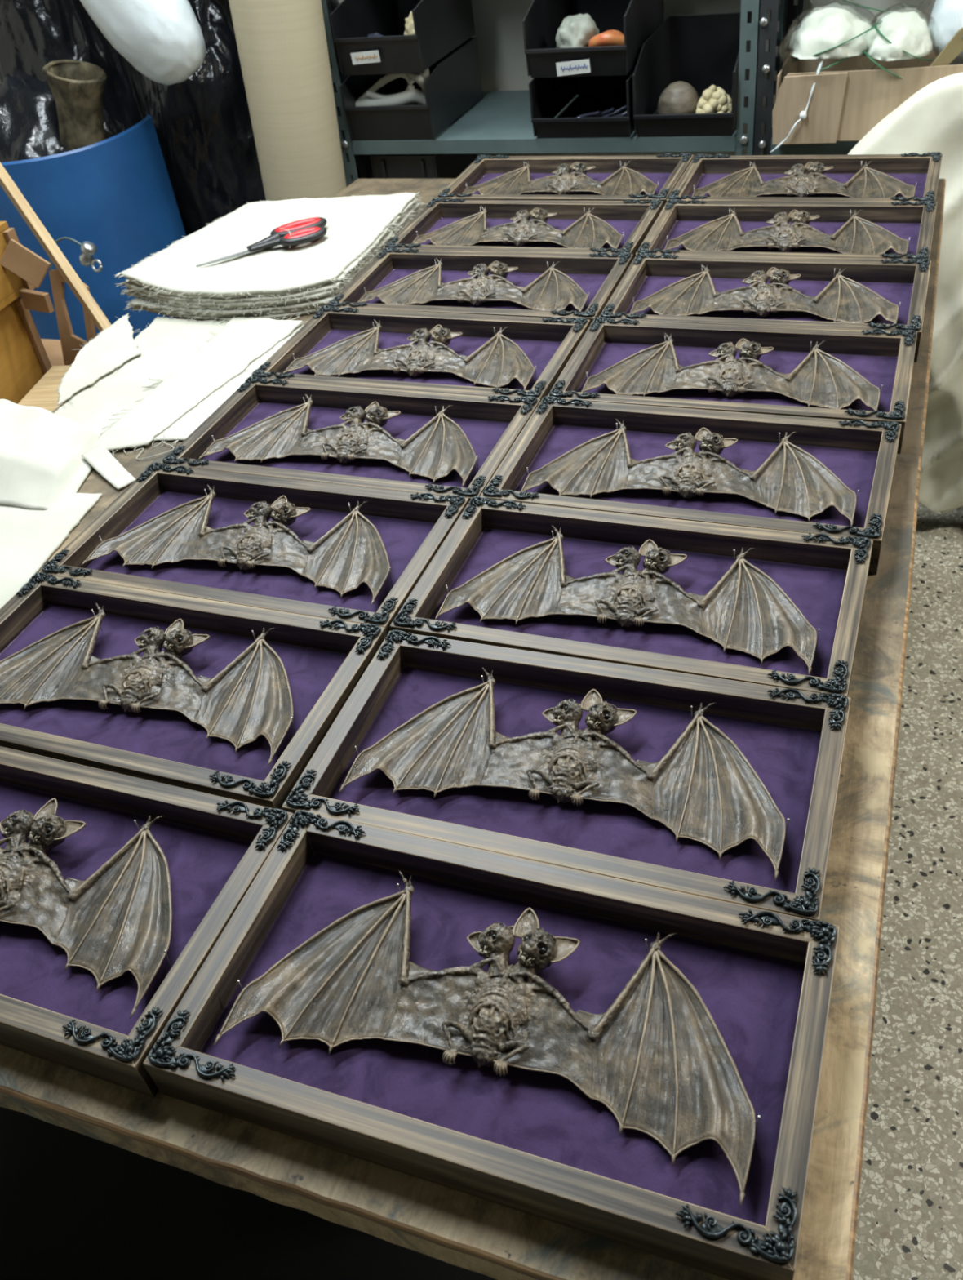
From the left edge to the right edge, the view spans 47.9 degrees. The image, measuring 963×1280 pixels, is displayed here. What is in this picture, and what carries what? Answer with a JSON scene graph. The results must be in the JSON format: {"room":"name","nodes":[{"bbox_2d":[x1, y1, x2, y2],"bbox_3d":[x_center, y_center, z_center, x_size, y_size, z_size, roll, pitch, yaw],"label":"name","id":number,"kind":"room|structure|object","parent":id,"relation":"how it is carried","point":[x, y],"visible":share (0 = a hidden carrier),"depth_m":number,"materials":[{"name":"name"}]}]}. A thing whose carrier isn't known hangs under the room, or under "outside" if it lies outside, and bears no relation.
{"room":"craft workshop","nodes":[
{"label":"craft workshop","id":0,"kind":"room"},
{"bbox_2d":[337,0,936,157],"bbox_3d":[1.140,-1.731,2.083,5.850,2.750,0.100,9,43,19],"label":"wall","id":1,"kind":"structure","parent":0,"point":[498,24],"depth_m":2.71,"materials":[{"name":"grey paint"}]},
{"bbox_2d":[847,72,962,513],"bbox_3d":[1.176,-0.684,2.148,0.930,0.942,0.215,9,43,19],"label":"draped cloth","id":2,"kind":"object","parent":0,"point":[931,120],"visible":0.36,"depth_m":2.16,"materials":[{"name":"white fabric"}]},
{"bbox_2d":[852,502,962,1279],"bbox_3d":[0.151,1.494,0.689,5.850,0.100,6.820,9,43,19],"label":"floor","id":3,"kind":"structure","parent":0,"point":[910,1219],"depth_m":1.67,"materials":[{"name":"stone"}]},
{"bbox_2d":[40,338,64,366],"bbox_3d":[-0.947,-0.206,2.288,0.895,0.660,0.540,9,43,19],"label":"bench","id":4,"kind":"object","parent":3,"relation":"on","point":[53,348],"visible":0.06,"depth_m":2.21,"materials":[{"name":"brown wood"}]},
{"bbox_2d":[0,296,51,404],"bbox_3d":[-0.998,-0.512,2.009,0.290,0.172,0.210,-2,41,8],"label":"wooden box","id":5,"kind":"object","parent":4,"relation":"on","point":[24,360],"visible":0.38,"depth_m":2.02,"materials":[{"name":"brown wood"}]},
{"bbox_2d":[0,221,35,311],"bbox_3d":[-1.001,-0.649,1.940,0.300,0.122,0.200,5,42,16],"label":"wooden box","id":6,"kind":"object","parent":5,"relation":"on","point":[11,284],"visible":0.64,"depth_m":1.95,"materials":[{"name":"brown wood"}]},
{"bbox_2d":[19,288,54,313],"bbox_3d":[-0.814,-0.620,1.982,0.062,0.039,0.012,12,44,23],"label":"scrap","id":7,"kind":"object","parent":5,"relation":"on","point":[35,300],"visible":1,"depth_m":1.98,"materials":[{"name":"brown wood"}]},
{"bbox_2d":[0,239,51,288],"bbox_3d":[-0.815,-0.672,1.935,0.089,0.086,0.026,2,41,12],"label":"scrap","id":8,"kind":"object","parent":7,"relation":"on","point":[16,258],"visible":1,"depth_m":1.93,"materials":[{"name":"brown wood"}]},
{"bbox_2d":[0,162,111,332],"bbox_3d":[-0.781,-0.704,2.000,0.018,0.404,0.623,-30,45,-24],"label":"batten","id":9,"kind":"object","parent":4,"relation":"on","point":[43,237],"visible":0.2,"depth_m":1.99,"materials":[{"name":"beige wood"}]},
{"bbox_2d":[48,269,96,365],"bbox_3d":[-0.785,-0.614,2.087,0.073,0.187,0.069,10,44,21],"label":"panel","id":10,"kind":"object","parent":4,"relation":"on","point":[69,341],"visible":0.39,"depth_m":2.09,"materials":[{"name":"brown wood"}]},
{"bbox_3d":[-0.744,-0.451,2.018,0.165,0.011,0.200,6,42,17],"label":"wood offcut","id":11,"kind":"object","parent":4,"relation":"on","visible":0},
{"bbox_3d":[-0.748,-0.453,2.003,0.145,0.011,0.200,15,45,25],"label":"wood offcut","id":12,"kind":"object","parent":11,"relation":"on","visible":0},
{"bbox_2d":[17,364,71,412],"bbox_3d":[-0.753,-0.455,1.989,0.165,0.011,0.200,0,41,10],"label":"wood offcut","id":13,"kind":"object","parent":12,"relation":"on","point":[43,394],"visible":0.24,"depth_m":1.99,"materials":[{"name":"brown wood"}]},
{"bbox_2d":[0,66,125,162],"bbox_3d":[-1.050,-0.970,2.909,0.544,1.036,0.543,9,43,19],"label":"bag","id":14,"kind":"object","parent":3,"relation":"on","point":[29,129],"visible":0.1,"depth_m":2.55,"materials":[{"name":"black plastic"}]},
{"bbox_2d":[42,59,106,151],"bbox_3d":[-0.927,-1.228,2.544,0.165,0.238,0.126,25,50,33],"label":"vase","id":15,"kind":"object","parent":14,"relation":"on","point":[77,87],"visible":0.94,"depth_m":2.50,"materials":[{"name":"brown ceramic"}]},
{"bbox_2d":[80,0,206,84],"bbox_3d":[-0.760,-1.401,2.347,0.276,0.358,0.166,9,43,19],"label":"plastic bag","id":16,"kind":"object","parent":14,"relation":"on","point":[163,40],"visible":1,"depth_m":2.33,"materials":[{"name":"white plastic"}]},
{"bbox_2d":[0,0,146,129],"bbox_3d":[-1.101,-1.365,3.131,0.423,1.356,0.401,14,45,24],"label":"bag","id":17,"kind":"object","parent":3,"relation":"on","point":[34,33],"visible":0.16,"depth_m":2.80,"materials":[{"name":"black plastic"}]},
{"bbox_2d":[0,114,186,341],"bbox_3d":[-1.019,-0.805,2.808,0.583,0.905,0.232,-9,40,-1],"label":"barrel","id":18,"kind":"object","parent":3,"relation":"on","point":[115,193],"visible":0.39,"depth_m":2.58,"materials":[{"name":"blue plastic"}]},
{"bbox_2d":[49,236,102,272],"bbox_3d":[-0.944,-0.882,2.513,0.159,0.109,0.036,9,43,19],"label":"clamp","id":19,"kind":"object","parent":18,"relation":"attached to","point":[88,249],"visible":0.87,"depth_m":2.48,"materials":[{"name":"grey metal"}]},
{"bbox_2d":[142,0,266,235],"bbox_3d":[-0.680,-1.220,3.040,0.400,1.159,0.424,9,43,19],"label":"plastic sheet","id":20,"kind":"object","parent":3,"relation":"on","point":[202,124],"visible":0.2,"depth_m":2.77,"materials":[{"name":"black plastic"}]},
{"bbox_2d":[228,0,346,200],"bbox_3d":[-0.420,-1.085,2.568,0.288,1.511,0.194,9,43,19],"label":"paper roll","id":21,"kind":"object","parent":3,"relation":"on","point":[282,49],"visible":0.39,"depth_m":2.37,"materials":[{"name":"paper"}]},
{"bbox_2d":[325,0,373,178],"bbox_3d":[-0.398,-1.210,2.910,0.247,1.246,0.410,9,43,19],"label":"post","id":22,"kind":"object","parent":3,"relation":"on","point":[363,164],"visible":0.02,"depth_m":2.79,"materials":[{"name":"grey metal"}]},
{"bbox_2d":[0,178,946,1279],"bbox_3d":[-0.025,-0.005,1.766,1.315,0.816,1.992,9,43,19],"label":"workbench","id":23,"kind":"object","parent":3,"relation":"on","point":[498,1242],"depth_m":0.78,"materials":[{"name":"brown wood"}]},
{"bbox_2d":[0,399,102,510],"bbox_3d":[-0.658,-0.274,1.547,0.288,0.052,0.219,9,43,19],"label":"folded cloth","id":24,"kind":"object","parent":23,"relation":"on","point":[42,464],"visible":0.98,"depth_m":1.51,"materials":[{"name":"white fabric"}]},
{"bbox_2d":[0,493,102,608],"bbox_3d":[-0.687,-0.079,1.361,0.307,0.006,0.422,9,43,19],"label":"sheet","id":25,"kind":"object","parent":23,"relation":"on","point":[28,538],"visible":0.94,"depth_m":1.41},
{"bbox_2d":[55,312,141,408],"bbox_3d":[-0.627,-0.473,1.802,0.126,0.004,0.334,-10,40,-1],"label":"sheet","id":26,"kind":"object","parent":23,"relation":"on","point":[114,345],"visible":1,"depth_m":1.79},
{"bbox_2d":[53,316,228,436],"bbox_3d":[-0.554,-0.423,1.740,0.226,0.005,0.446,9,43,19],"label":"sheet","id":27,"kind":"object","parent":23,"relation":"on","point":[166,344],"visible":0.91,"depth_m":1.75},
{"bbox_2d":[97,314,302,456],"bbox_3d":[-0.460,-0.409,1.698,0.158,0.008,0.487,13,45,24],"label":"sheet","id":28,"kind":"object","parent":27,"relation":"on","point":[242,341],"visible":0.99,"depth_m":1.70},
{"bbox_2d":[0,746,293,1097],"bbox_3d":[-0.411,0.208,0.939,0.450,0.050,0.241,9,43,20],"label":"frame","id":29,"kind":"object","parent":23,"relation":"on","point":[215,847],"visible":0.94,"depth_m":0.90,"materials":[{"name":"brown wood"}]},
{"bbox_2d":[0,797,172,1018],"bbox_3d":[-0.412,0.200,0.931,0.386,0.039,0.179,9,43,19],"label":"bat","id":30,"kind":"object","parent":29,"relation":"on","point":[113,922],"visible":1,"depth_m":0.91,"materials":[{"name":"grey metal"}]},
{"bbox_2d":[123,441,173,459],"bbox_3d":[-0.485,-0.272,1.549,0.091,0.004,0.047,9,43,19],"label":"thread","id":31,"kind":"object","parent":23,"relation":"on","point":[162,442],"visible":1,"depth_m":1.54},
{"bbox_2d":[0,572,386,809],"bbox_3d":[-0.348,0.046,1.118,0.450,0.050,0.241,9,43,20],"label":"frame","id":32,"kind":"object","parent":23,"relation":"on","point":[324,660],"visible":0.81,"depth_m":1.10,"materials":[{"name":"brown wood"}]},
{"bbox_2d":[0,603,295,766],"bbox_3d":[-0.348,0.034,1.113,0.386,0.039,0.179,8,43,19],"label":"bat","id":33,"kind":"object","parent":32,"relation":"on","point":[251,698],"visible":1,"depth_m":1.11,"materials":[{"name":"grey"}]},
{"bbox_2d":[134,320,306,448],"bbox_3d":[-0.388,-0.407,1.690,0.131,0.004,0.424,9,43,19],"label":"sheet","id":34,"kind":"object","parent":23,"relation":"on","point":[185,425],"visible":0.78,"depth_m":1.62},
{"bbox_2d":[132,307,319,323],"bbox_3d":[-0.364,-0.704,2.031,0.413,0.008,0.503,9,43,19],"label":"square","id":35,"kind":"object","parent":23,"relation":"on","point":[228,318],"visible":0.1,"depth_m":1.86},
{"bbox_2d":[123,212,418,318],"bbox_3d":[-0.363,-0.711,2.027,0.420,0.010,0.500,9,43,19],"label":"square","id":36,"kind":"object","parent":35,"relation":"on","point":[161,310],"visible":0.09,"depth_m":1.87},
{"bbox_2d":[125,208,422,315],"bbox_3d":[-0.377,-0.712,2.020,0.421,0.014,0.489,6,42,16],"label":"square","id":37,"kind":"object","parent":36,"relation":"on","point":[151,304],"visible":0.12,"depth_m":1.85,"materials":[{"name":"white fabric"}]},
{"bbox_2d":[120,204,422,311],"bbox_3d":[-0.382,-0.725,2.025,0.446,0.017,0.510,9,43,19],"label":"square","id":38,"kind":"object","parent":37,"relation":"on","point":[353,276],"visible":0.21,"depth_m":1.89,"materials":[{"name":"white fabric"}]},
{"bbox_2d":[115,200,422,304],"bbox_3d":[-0.382,-0.735,2.012,0.440,0.025,0.507,9,43,19],"label":"square","id":39,"kind":"object","parent":38,"relation":"on","point":[333,286],"visible":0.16,"depth_m":1.85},
{"bbox_2d":[113,191,420,297],"bbox_3d":[-0.377,-0.748,2.004,0.410,0.032,0.509,9,43,19],"label":"paper sheet","id":40,"kind":"object","parent":39,"relation":"on","point":[353,224],"visible":0.98,"depth_m":1.96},
{"bbox_2d":[195,217,327,266],"bbox_3d":[-0.395,-0.721,1.965,0.260,0.022,0.101,-22,42,-15],"label":"scissors","id":41,"kind":"object","parent":40,"relation":"on","point":[304,231],"visible":1,"depth_m":1.96,"materials":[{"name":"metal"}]},
{"bbox_2d":[121,203,428,307],"bbox_3d":[-0.374,-0.730,2.017,0.416,0.021,0.502,9,43,19],"label":"square","id":42,"kind":"object","parent":38,"relation":"on","point":[402,222],"visible":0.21,"depth_m":1.88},
{"bbox_2d":[125,196,422,298],"bbox_3d":[-0.364,-0.741,2.005,0.411,0.029,0.493,9,43,19],"label":"square","id":43,"kind":"object","parent":42,"relation":"on","point":[353,266],"visible":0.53,"depth_m":1.88,"materials":[{"name":"white fabric"}]},
{"bbox_2d":[38,462,469,635],"bbox_3d":[-0.264,-0.108,1.284,0.450,0.050,0.241,9,43,20],"label":"frame","id":44,"kind":"object","parent":23,"relation":"on","point":[412,527],"visible":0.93,"depth_m":1.29,"materials":[{"name":"brown wood"}]},
{"bbox_2d":[81,484,392,605],"bbox_3d":[-0.268,-0.121,1.280,0.386,0.039,0.179,8,43,19],"label":"bat","id":45,"kind":"object","parent":44,"relation":"on","point":[353,553],"visible":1,"depth_m":1.28,"materials":[{"name":"grey metal"}]},
{"bbox_2d":[160,376,540,500],"bbox_3d":[-0.171,-0.261,1.446,0.450,0.050,0.241,9,43,20],"label":"frame","id":46,"kind":"object","parent":23,"relation":"on","point":[491,424],"visible":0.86,"depth_m":1.46,"materials":[{"name":"brown wood"}]},
{"bbox_2d":[198,393,478,487],"bbox_3d":[-0.172,-0.271,1.439,0.386,0.039,0.179,9,43,19],"label":"bat","id":47,"kind":"object","parent":46,"relation":"on","point":[441,446],"visible":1,"depth_m":1.44,"materials":[{"name":"grey metal"}]},
{"bbox_2d":[250,305,590,401],"bbox_3d":[-0.088,-0.416,1.613,0.450,0.050,0.241,9,43,20],"label":"frame","id":48,"kind":"object","parent":23,"relation":"on","point":[549,344],"visible":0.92,"depth_m":1.63,"materials":[{"name":"brown wood"}]},
{"bbox_2d":[283,319,536,390],"bbox_3d":[-0.091,-0.424,1.605,0.386,0.039,0.179,8,43,19],"label":"bat","id":49,"kind":"object","parent":48,"relation":"on","point":[500,361],"visible":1,"depth_m":1.60,"materials":[{"name":"grey metal"}]},
{"bbox_2d":[328,247,633,324],"bbox_3d":[0.000,-0.571,1.779,0.450,0.050,0.241,8,43,19],"label":"frame","id":50,"kind":"object","parent":23,"relation":"on","point":[599,274],"visible":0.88,"depth_m":1.80,"materials":[{"name":"brown wood"}]},
{"bbox_2d":[357,257,589,311],"bbox_3d":[-0.001,-0.580,1.770,0.386,0.039,0.179,8,43,19],"label":"bat","id":51,"kind":"object","parent":50,"relation":"on","point":[553,290],"visible":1,"depth_m":1.77,"materials":[{"name":"grey"}]},
{"bbox_2d":[142,809,839,1279],"bbox_3d":[0.012,0.269,0.792,0.450,0.050,0.241,8,43,19],"label":"frame","id":52,"kind":"object","parent":23,"relation":"on","point":[533,1143],"visible":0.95,"depth_m":0.77,"materials":[{"name":"brown wood"}]},
{"bbox_2d":[213,871,760,1206],"bbox_3d":[0.011,0.262,0.782,0.386,0.039,0.179,9,43,19],"label":"bat","id":53,"kind":"object","parent":52,"relation":"on","point":[658,1059],"visible":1,"depth_m":0.78,"materials":[{"name":"grey"}]},
{"bbox_2d":[382,197,663,259],"bbox_3d":[0.077,-0.728,1.949,0.450,0.050,0.241,9,43,19],"label":"frame","id":54,"kind":"object","parent":23,"relation":"on","point":[635,218],"visible":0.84,"depth_m":1.98,"materials":[{"name":"brown wood"}]},
{"bbox_2d":[411,205,624,248],"bbox_3d":[0.075,-0.737,1.941,0.386,0.039,0.179,8,43,19],"label":"bat","id":55,"kind":"object","parent":54,"relation":"on","point":[589,231],"visible":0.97,"depth_m":1.94,"materials":[{"name":"grey metal"}]},
{"bbox_2d":[436,152,693,207],"bbox_3d":[0.165,-0.887,2.120,0.450,0.050,0.241,9,43,19],"label":"frame","id":56,"kind":"object","parent":23,"relation":"on","point":[667,169],"visible":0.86,"depth_m":2.15,"materials":[{"name":"brown wood"}]},
{"bbox_2d":[462,160,658,195],"bbox_3d":[0.163,-0.896,2.112,0.386,0.039,0.179,8,43,19],"label":"bat","id":57,"kind":"object","parent":56,"relation":"on","point":[624,181],"visible":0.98,"depth_m":2.11,"materials":[{"name":"grey metal"}]},
{"bbox_2d":[281,630,850,920],"bbox_3d":[0.079,0.113,0.963,0.450,0.050,0.241,8,43,19],"label":"frame","id":58,"kind":"object","parent":23,"relation":"on","point":[793,739],"visible":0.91,"depth_m":0.96,"materials":[{"name":"brown wood"}]},
{"bbox_2d":[339,666,790,879],"bbox_3d":[0.078,0.102,0.957,0.386,0.039,0.179,8,43,19],"label":"bat","id":59,"kind":"object","parent":58,"relation":"on","point":[704,789],"visible":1,"depth_m":0.95,"materials":[{"name":"grey metal"}]},
{"bbox_2d":[390,496,873,697],"bbox_3d":[0.159,-0.044,1.133,0.450,0.050,0.241,9,43,20],"label":"frame","id":60,"kind":"object","parent":23,"relation":"on","point":[824,575],"visible":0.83,"depth_m":1.14,"materials":[{"name":"brown wood"}]},
{"bbox_2d":[435,525,820,675],"bbox_3d":[0.155,-0.052,1.124,0.386,0.039,0.179,9,43,19],"label":"bat","id":61,"kind":"object","parent":60,"relation":"on","point":[746,611],"visible":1,"depth_m":1.12,"materials":[{"name":"grey metal"}]},
{"bbox_2d":[480,395,901,574],"bbox_3d":[0.251,-0.198,1.297,0.450,0.050,0.241,9,43,20],"label":"frame","id":62,"kind":"object","parent":23,"relation":"on","point":[863,455],"visible":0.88,"depth_m":1.31,"materials":[{"name":"brown wood"}]},
{"bbox_2d":[520,418,859,526],"bbox_3d":[0.249,-0.205,1.287,0.386,0.039,0.179,8,43,19],"label":"bat","id":63,"kind":"object","parent":62,"relation":"on","point":[791,480],"visible":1,"depth_m":1.29,"materials":[{"name":"grey metal"}]},
{"bbox_2d":[547,316,917,453],"bbox_3d":[0.339,-0.354,1.464,0.450,0.050,0.241,8,43,19],"label":"frame","id":64,"kind":"object","parent":23,"relation":"on","point":[886,358],"visible":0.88,"depth_m":1.48,"materials":[{"name":"brown wood"}]},
{"bbox_2d":[581,333,883,410],"bbox_3d":[0.337,-0.361,1.454,0.386,0.039,0.179,8,43,19],"label":"bat","id":65,"kind":"object","parent":64,"relation":"on","point":[821,380],"visible":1,"depth_m":1.45,"materials":[{"name":"grey"}]},
{"bbox_2d":[599,252,931,362],"bbox_3d":[0.426,-0.508,1.629,0.450,0.050,0.241,8,43,19],"label":"frame","id":66,"kind":"object","parent":23,"relation":"on","point":[896,280],"visible":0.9,"depth_m":1.65,"materials":[{"name":"brown wood"}]},
{"bbox_2d":[629,263,901,323],"bbox_3d":[0.424,-0.517,1.621,0.386,0.039,0.179,8,43,19],"label":"bat","id":67,"kind":"object","parent":66,"relation":"on","point":[844,300],"visible":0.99,"depth_m":1.62,"materials":[{"name":"grey metal"}]},
{"bbox_2d":[635,199,937,260],"bbox_3d":[0.505,-0.663,1.797,0.450,0.050,0.241,8,43,19],"label":"frame","id":68,"kind":"object","parent":23,"relation":"on","point":[905,220],"visible":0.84,"depth_m":1.82,"materials":[{"name":"brown wood"}]},
{"bbox_2d":[664,207,910,253],"bbox_3d":[0.504,-0.673,1.789,0.386,0.039,0.179,8,43,19],"label":"bat","id":69,"kind":"object","parent":68,"relation":"on","point":[858,235],"visible":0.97,"depth_m":1.79,"materials":[{"name":"grey"}]},
{"bbox_2d":[666,151,942,202],"bbox_3d":[0.585,-0.819,1.965,0.450,0.050,0.241,9,43,19],"label":"frame","id":70,"kind":"object","parent":23,"relation":"on","point":[912,168],"visible":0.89,"depth_m":2.00,"materials":[{"name":"brown wood"}]},
{"bbox_2d":[692,160,917,197],"bbox_3d":[0.582,-0.828,1.958,0.386,0.039,0.179,8,43,19],"label":"bat","id":71,"kind":"object","parent":70,"relation":"on","point":[868,182],"visible":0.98,"depth_m":1.96,"materials":[{"name":"grey"}]},
{"bbox_2d":[320,0,785,186],"bbox_3d":[0.172,-1.305,2.532,0.984,1.750,0.405,9,43,19],"label":"rack","id":72,"kind":"object","parent":3,"relation":"on","point":[500,122],"visible":0.31,"depth_m":2.48,"materials":[{"name":"silver metal"}]},
{"bbox_2d":[339,36,483,140],"bbox_3d":[-0.163,-1.329,2.616,0.216,0.140,0.341,9,43,19],"label":"bin","id":73,"kind":"object","parent":72,"relation":"on","point":[453,86],"visible":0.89,"depth_m":2.55,"materials":[{"name":"black plastic"}]},
{"bbox_2d":[355,67,430,106],"bbox_3d":[-0.213,-1.270,2.548,0.206,0.152,0.040,5,42,16],"label":"bone","id":74,"kind":"object","parent":73,"relation":"in","point":[411,95],"visible":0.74,"depth_m":2.52,"materials":[{"name":"grey"}]},
{"bbox_2d":[328,0,475,75],"bbox_3d":[-0.178,-1.436,2.522,0.207,0.142,0.344,9,43,19],"label":"bin","id":75,"kind":"object","parent":73,"relation":"on","point":[441,26],"visible":1,"depth_m":2.46,"materials":[{"name":"black plastic"}]},
{"bbox_2d":[367,32,383,36],"bbox_3d":[-0.241,-1.363,2.504,0.068,0.069,0.071,9,43,19],"label":"lump","id":76,"kind":"object","parent":75,"relation":"in","point":[375,34],"visible":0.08,"depth_m":2.48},
{"bbox_2d":[404,10,415,35],"bbox_3d":[-0.146,-1.374,2.454,0.061,0.092,0.068,9,43,19],"label":"lump","id":77,"kind":"object","parent":75,"relation":"in","point":[410,29],"visible":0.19,"depth_m":2.42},
{"bbox_2d":[369,153,476,178],"bbox_3d":[-0.122,-1.075,2.824,0.172,0.440,0.266,9,43,19],"label":"crate","id":78,"kind":"object","parent":72,"relation":"on","point":[451,166],"visible":0.19,"depth_m":2.62,"materials":[{"name":"black plastic"}]},
{"bbox_2d":[351,89,737,154],"bbox_3d":[0.182,-1.242,2.586,0.911,0.031,0.392,9,43,19],"label":"shelf","id":79,"kind":"object","parent":72,"relation":"attached to","point":[500,122],"depth_m":2.51,"materials":[{"name":"grey metal"}]},
{"bbox_2d":[528,65,635,137],"bbox_3d":[0.270,-1.257,2.467,0.222,0.122,0.341,9,43,19],"label":"bin","id":80,"kind":"object","parent":72,"relation":"on","point":[548,96],"visible":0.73,"depth_m":2.46,"materials":[{"name":"black plastic"}]},
{"bbox_2d":[575,111,600,117],"bbox_3d":[0.221,-1.158,2.408,0.089,0.032,0.022,4,42,15],"label":"twig","id":81,"kind":"object","parent":80,"relation":"in","point":[597,113],"visible":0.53,"depth_m":2.40,"materials":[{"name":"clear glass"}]},
{"bbox_2d":[522,0,664,78],"bbox_3d":[0.252,-1.357,2.381,0.223,0.140,0.344,9,43,19],"label":"bin","id":82,"kind":"object","parent":80,"relation":"on","point":[637,20],"visible":0.88,"depth_m":2.32,"materials":[{"name":"black plastic"}]},
{"bbox_2d":[555,13,599,48],"bbox_3d":[0.206,-1.294,2.335,0.088,0.094,0.090,-33,46,-26],"label":"resin cast","id":83,"kind":"object","parent":82,"relation":"in","point":[577,30],"visible":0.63,"depth_m":2.30,"materials":[{"name":"white plastic"}]},
{"bbox_2d":[588,29,624,46],"bbox_3d":[0.274,-1.265,2.293,0.097,0.047,0.071,9,43,19],"label":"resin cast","id":84,"kind":"object","parent":82,"relation":"in","point":[609,37],"visible":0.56,"depth_m":2.27,"materials":[{"name":"orange plastic"}]},
{"bbox_2d":[586,107,614,117],"bbox_3d":[0.251,-1.160,2.399,0.088,0.032,0.013,4,42,15],"label":"twig","id":85,"kind":"object","parent":80,"relation":"in","point":[610,110],"visible":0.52,"depth_m":2.39,"materials":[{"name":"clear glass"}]},
{"bbox_2d":[600,104,626,116],"bbox_3d":[0.281,-1.161,2.390,0.088,0.034,0.012,4,42,14],"label":"twig","id":86,"kind":"object","parent":80,"relation":"in","point":[615,112],"visible":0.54,"depth_m":2.38,"materials":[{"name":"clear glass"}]},
{"bbox_2d":[611,111,626,116],"bbox_3d":[0.311,-1.163,2.381,0.089,0.034,0.022,4,42,14],"label":"twig","id":87,"kind":"object","parent":80,"relation":"in","point":[624,113],"visible":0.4,"depth_m":2.38,"materials":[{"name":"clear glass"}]},
{"bbox_2d":[632,11,751,137],"bbox_3d":[0.478,-1.241,2.378,0.213,0.165,0.341,9,43,19],"label":"bin","id":88,"kind":"object","parent":72,"relation":"on","point":[701,51],"visible":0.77,"depth_m":2.45,"materials":[{"name":"black plastic"}]},
{"bbox_2d":[657,80,699,114],"bbox_3d":[0.429,-1.161,2.356,0.091,0.096,0.089,9,43,19],"label":"shell","id":89,"kind":"object","parent":88,"relation":"in","point":[680,96],"visible":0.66,"depth_m":2.32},
{"bbox_2d":[695,84,732,113],"bbox_3d":[0.499,-1.147,2.312,0.083,0.070,0.067,-2,41,8],"label":"coral","id":90,"kind":"object","parent":88,"relation":"in","point":[713,98],"visible":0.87,"depth_m":2.29},
{"bbox_2d":[753,0,860,155],"bbox_3d":[1.218,-1.146,2.158,1.258,1.750,0.405,9,43,19],"label":"rack","id":91,"kind":"object","parent":3,"relation":"on","point":[767,30],"visible":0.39,"depth_m":2.24,"materials":[{"name":"silver metal"}]},
{"bbox_2d":[770,137,860,155],"bbox_3d":[1.229,-1.076,2.217,1.186,0.039,0.392,9,43,19],"label":"shelf","id":92,"kind":"object","parent":91,"relation":"attached to","point":[839,148],"depth_m":2.25,"materials":[{"name":"grey metal"}]},
{"bbox_2d":[772,26,962,144],"bbox_3d":[0.814,-1.174,2.223,0.375,0.205,0.302,9,43,19],"label":"cardboard box","id":93,"kind":"object","parent":91,"relation":"on","point":[850,97],"depth_m":2.16,"materials":[{"name":"brown cardboard"}]},
{"bbox_2d":[770,58,823,152],"bbox_3d":[0.636,-1.072,2.183,0.094,0.170,0.025,-4,40,6],"label":"tie","id":94,"kind":"object","parent":93,"relation":"hanging from","point":[803,114],"visible":1,"depth_m":2.18,"materials":[{"name":"white plastic"}]},
{"bbox_2d":[782,7,882,81],"bbox_3d":[0.701,-1.185,2.177,0.205,0.175,0.198,9,43,19],"label":"bag","id":95,"kind":"object","parent":93,"relation":"in","point":[830,33],"visible":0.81,"depth_m":2.12,"materials":[{"name":"white plastic"}]},
{"bbox_2d":[841,0,921,16],"bbox_3d":[0.783,-1.298,2.167,0.249,0.140,0.178,9,43,19],"label":"bag","id":96,"kind":"object","parent":95,"relation":"on","point":[842,0],"visible":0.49,"depth_m":2.13,"materials":[{"name":"white plastic"}]},
{"bbox_2d":[862,11,934,78],"bbox_3d":[0.817,-1.158,2.129,0.152,0.166,0.201,9,43,19],"label":"bag","id":97,"kind":"object","parent":93,"relation":"in","point":[900,36],"visible":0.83,"depth_m":2.07,"materials":[{"name":"white plastic"}]},
{"bbox_2d":[928,0,962,65],"bbox_3d":[0.947,-1.204,2.102,0.147,0.167,0.178,9,43,19],"label":"plastic bag","id":98,"kind":"object","parent":93,"relation":"in","point":[946,19],"visible":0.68,"depth_m":2.07,"materials":[{"name":"white plastic"}]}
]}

